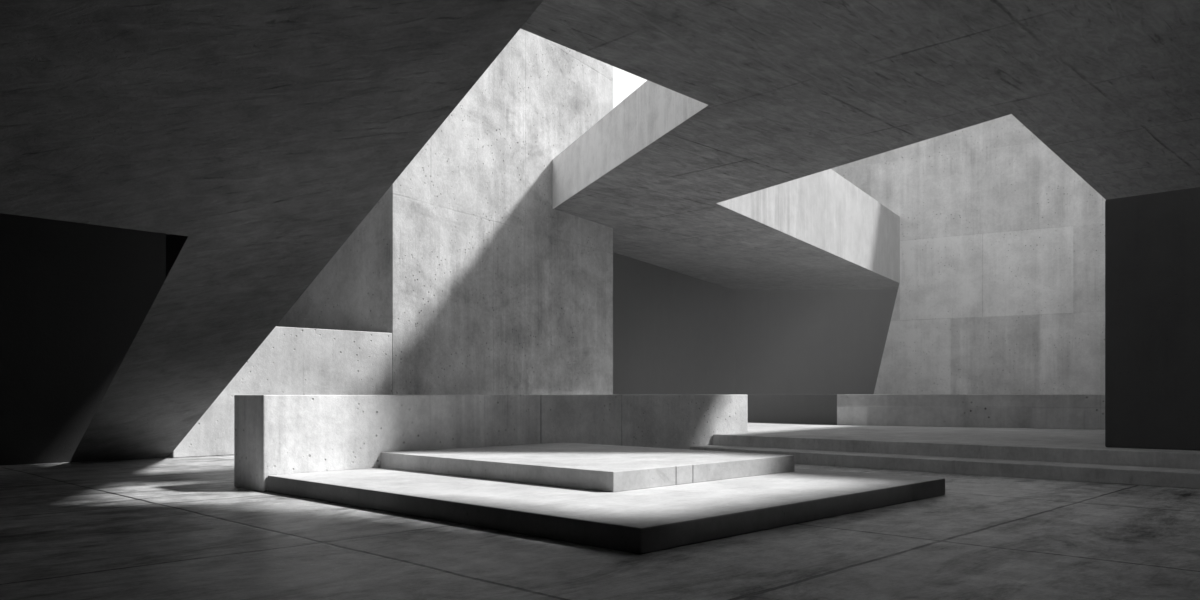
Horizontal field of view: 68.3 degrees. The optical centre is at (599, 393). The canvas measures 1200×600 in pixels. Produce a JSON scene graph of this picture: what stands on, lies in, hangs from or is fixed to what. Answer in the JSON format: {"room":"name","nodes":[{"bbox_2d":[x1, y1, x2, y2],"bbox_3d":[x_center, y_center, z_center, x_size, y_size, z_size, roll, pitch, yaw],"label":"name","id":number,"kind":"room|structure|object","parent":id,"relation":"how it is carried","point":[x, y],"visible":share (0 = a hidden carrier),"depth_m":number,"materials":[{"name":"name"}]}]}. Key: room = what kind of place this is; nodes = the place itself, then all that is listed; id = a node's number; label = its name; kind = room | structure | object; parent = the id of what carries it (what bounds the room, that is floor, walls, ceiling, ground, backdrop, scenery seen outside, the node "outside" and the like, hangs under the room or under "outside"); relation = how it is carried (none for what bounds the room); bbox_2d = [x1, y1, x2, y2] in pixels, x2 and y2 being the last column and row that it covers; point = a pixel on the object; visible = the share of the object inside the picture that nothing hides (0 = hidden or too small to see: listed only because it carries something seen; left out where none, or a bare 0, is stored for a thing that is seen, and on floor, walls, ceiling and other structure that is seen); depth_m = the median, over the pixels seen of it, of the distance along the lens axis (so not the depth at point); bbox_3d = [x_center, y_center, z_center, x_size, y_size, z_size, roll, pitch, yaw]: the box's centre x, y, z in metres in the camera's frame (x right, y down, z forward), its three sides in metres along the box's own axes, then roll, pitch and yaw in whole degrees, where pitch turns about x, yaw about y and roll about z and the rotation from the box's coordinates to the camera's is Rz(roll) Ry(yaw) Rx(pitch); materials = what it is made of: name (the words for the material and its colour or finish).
{"room":"empty concrete hall","nodes":[
{"label":"empty concrete hall","id":0,"kind":"room"},
{"bbox_2d":[0,213,165,465],"bbox_3d":[-20.550,-2.800,13.318,0.800,9.230,26.449,0,0,44],"label":"wall","id":1,"kind":"structure","parent":0,"point":[75,297],"depth_m":20.87,"materials":[{"name":"concrete"}]},
{"bbox_2d":[166,234,187,277],"bbox_3d":[-18.475,-2.950,40.500,21.050,9.530,1.000,0,0,0],"label":"wall","id":2,"kind":"structure","parent":0,"point":[174,244],"depth_m":40.00,"materials":[{"name":"concrete"}]},
{"bbox_2d":[0,455,1199,599],"bbox_3d":[4.000,1.815,30.000,66.000,0.400,82.000,0,0,0],"label":"floor","id":3,"kind":"structure","parent":0,"point":[168,528],"depth_m":9.07,"materials":[{"name":"concrete"}]},
{"bbox_2d":[0,0,542,461],"bbox_3d":[-13.879,-3.280,6.854,17.659,9.788,26.479,0,0,44],"label":"wall","id":4,"kind":"structure","parent":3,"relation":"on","point":[262,134],"depth_m":12.98,"materials":[{"name":"concrete"}]},
{"bbox_2d":[169,326,391,457],"bbox_3d":[-9.945,-0.120,25.973,3.930,3.470,6.386,0,0,44],"label":"wall","id":5,"kind":"structure","parent":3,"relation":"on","point":[291,360],"depth_m":24.74,"materials":[{"name":"concrete"}]},
{"bbox_2d":[276,29,612,394],"bbox_3d":[-6.303,-8.635,34.752,8.026,20.500,13.497,0,0,31],"label":"wall","id":6,"kind":"structure","parent":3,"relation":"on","point":[480,286],"depth_m":31.34,"materials":[{"name":"concrete"}]},
{"bbox_2d":[234,395,747,491],"bbox_3d":[-1.135,0.815,19.964,1.140,1.600,13.849,0,0,44],"label":"wall","id":7,"kind":"structure","parent":3,"relation":"on","point":[274,434],"depth_m":17.15,"materials":[{"name":"concrete"}]},
{"bbox_2d":[268,468,944,553],"bbox_3d":[0.012,1.480,14.394,8.250,0.270,7.340,0,0,44],"label":"platform","id":8,"kind":"object","parent":3,"relation":"on","point":[639,521],"visible":0.72,"depth_m":11.46,"materials":[{"name":"concrete"}]},
{"bbox_2d":[381,442,794,491],"bbox_3d":[-0.312,1.205,15.783,5.850,0.280,4.600,0,0,44],"label":"platform","id":9,"kind":"object","parent":8,"relation":"on","point":[608,468],"visible":1,"depth_m":14.22,"materials":[{"name":"concrete"}]},
{"bbox_2d":[690,445,1199,488],"bbox_3d":[17.021,1.480,9.002,40.138,0.270,0.940,0,0,44],"label":"stair step","id":10,"kind":"structure","parent":3,"relation":"on","point":[1096,473],"depth_m":17.45,"materials":[{"name":"concrete"}]},
{"bbox_2d":[713,422,1199,468],"bbox_3d":[17.367,1.340,23.948,34.867,0.550,57.170,0,0,0],"label":"dais","id":11,"kind":"object","parent":3,"relation":"on","point":[1083,446],"visible":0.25,"depth_m":20.31,"materials":[{"name":"concrete"}]},
{"bbox_2d":[729,394,1104,428],"bbox_3d":[11.218,0.540,29.635,15.537,1.050,2.046,0,0,36],"label":"wall","id":12,"kind":"structure","parent":11,"relation":"on","point":[1052,411],"depth_m":28.97,"materials":[{"name":"concrete"}]},
{"bbox_2d":[1105,187,1199,450],"bbox_3d":[21.040,-1.410,8.087,29.099,4.950,1.470,0,0,44],"label":"wall block","id":13,"kind":"object","parent":11,"relation":"on","point":[1152,241],"visible":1,"depth_m":17.11,"materials":[{"name":"concrete"}]},
{"bbox_2d":[613,252,735,394],"bbox_3d":[3.358,-2.880,51.184,1.000,9.390,24.336,0,0,28],"label":"wall","id":14,"kind":"structure","parent":0,"point":[674,333],"depth_m":51.40,"materials":[{"name":"concrete"}]},
{"bbox_2d":[736,290,897,393],"bbox_3d":[18.015,-3.450,61.650,18.014,10.530,0.800,0,0,2],"label":"wall","id":15,"kind":"structure","parent":0,"point":[788,341],"depth_m":61.38,"materials":[{"name":"concrete"}]},
{"bbox_2d":[520,0,1199,289],"bbox_3d":[4.000,-7.390,30.000,66.000,0.350,82.000,0,0,0],"label":"ceiling","id":16,"kind":"structure","parent":0,"point":[791,90],"depth_m":21.04,"materials":[{"name":"concrete"}]},
{"bbox_2d":[613,66,646,107],"bbox_3d":[3.350,-13.980,51.200,1.029,12.810,24.356,0,0,28],"label":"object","id":17,"kind":"structure","parent":16,"relation":"in","point":[625,83],"depth_m":46.09,"materials":[{"name":"white"}]},
{"bbox_2d":[552,80,707,207],"bbox_3d":[0.844,-8.166,28.451,0.912,1.898,13.215,0,0,-20],"label":"wall","id":18,"kind":"structure","parent":16,"relation":"attached to","point":[652,110],"depth_m":27.68,"materials":[{"name":"concrete"}]},
{"bbox_2d":[831,114,1105,393],"bbox_3d":[23.384,-10.385,55.722,32.602,24.000,0.700,0,0,30],"label":"wall","id":19,"kind":"structure","parent":0,"point":[1001,289],"depth_m":54.81,"materials":[{"name":"grey concrete"}]},
{"bbox_2d":[716,169,899,282],"bbox_3d":[11.569,-9.376,45.786,0.912,4.318,28.445,0,0,32],"label":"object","id":20,"kind":"structure","parent":19,"relation":"attached to","point":[824,210],"depth_m":45.57,"materials":[{"name":"concrete"}]}
]}

